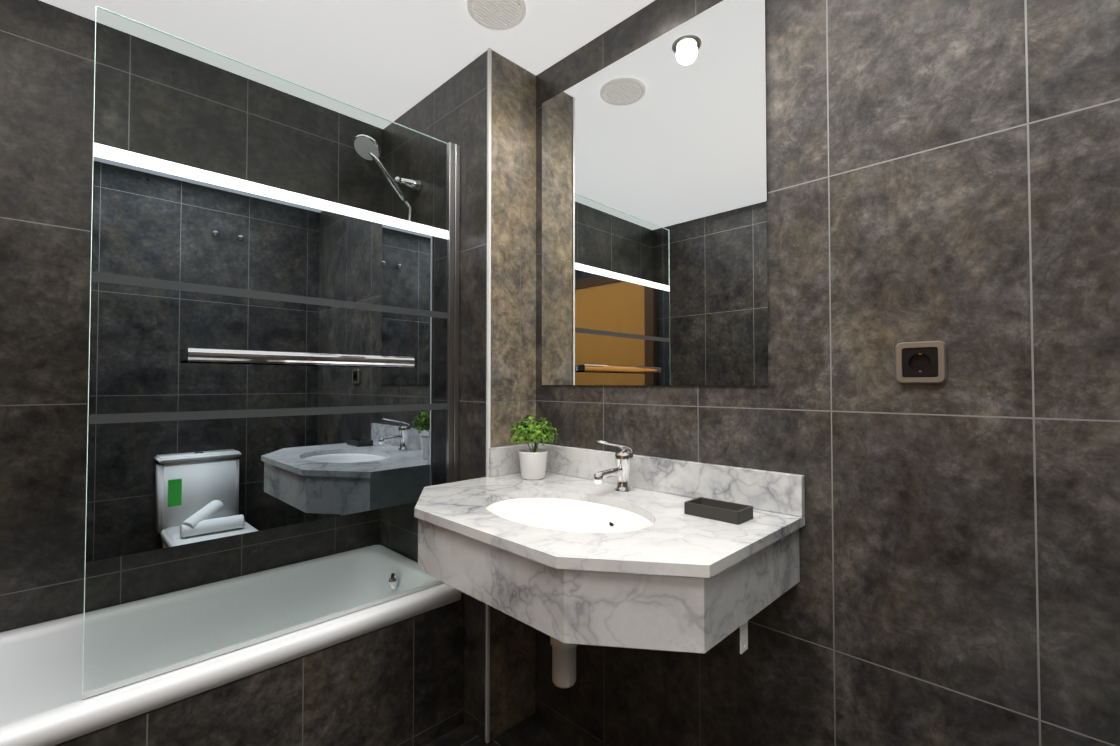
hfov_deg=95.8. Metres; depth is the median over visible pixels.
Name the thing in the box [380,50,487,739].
wall pillar
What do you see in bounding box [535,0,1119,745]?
wall
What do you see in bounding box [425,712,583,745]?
floor
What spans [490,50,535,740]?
wall
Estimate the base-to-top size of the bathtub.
0.500 m
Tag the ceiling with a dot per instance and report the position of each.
(392, 60)
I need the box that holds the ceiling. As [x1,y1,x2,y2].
[40,0,654,128]
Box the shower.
[353,134,421,220]
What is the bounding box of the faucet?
[594,440,633,492]
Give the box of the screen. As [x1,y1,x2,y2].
[82,6,459,698]
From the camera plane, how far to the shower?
1.95 m
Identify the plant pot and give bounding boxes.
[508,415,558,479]
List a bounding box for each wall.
[0,0,382,632]
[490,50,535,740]
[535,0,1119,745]
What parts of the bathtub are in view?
knob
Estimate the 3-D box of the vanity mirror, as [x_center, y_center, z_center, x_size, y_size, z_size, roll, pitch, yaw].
[0.231,-0.487,1.585,0.836,1.051,0.005,-1,-2,45]
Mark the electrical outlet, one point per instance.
(922, 362)
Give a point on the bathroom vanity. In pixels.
(571, 550)
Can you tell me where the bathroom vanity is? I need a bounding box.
[414,440,804,688]
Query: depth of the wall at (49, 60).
1.60 m
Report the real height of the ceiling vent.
0.012 m
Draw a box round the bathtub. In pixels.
[0,545,463,745]
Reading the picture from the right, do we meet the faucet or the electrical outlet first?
the electrical outlet
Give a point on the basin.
(586, 515)
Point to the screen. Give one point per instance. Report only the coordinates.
(266, 358)
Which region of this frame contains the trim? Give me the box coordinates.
[485,47,491,742]
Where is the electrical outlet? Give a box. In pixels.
[895,341,946,383]
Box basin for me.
[486,498,652,532]
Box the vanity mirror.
[542,0,768,385]
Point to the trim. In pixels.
(488, 415)
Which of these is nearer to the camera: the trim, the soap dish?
the soap dish
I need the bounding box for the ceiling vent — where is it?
[467,0,525,29]
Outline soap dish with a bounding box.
[684,497,752,524]

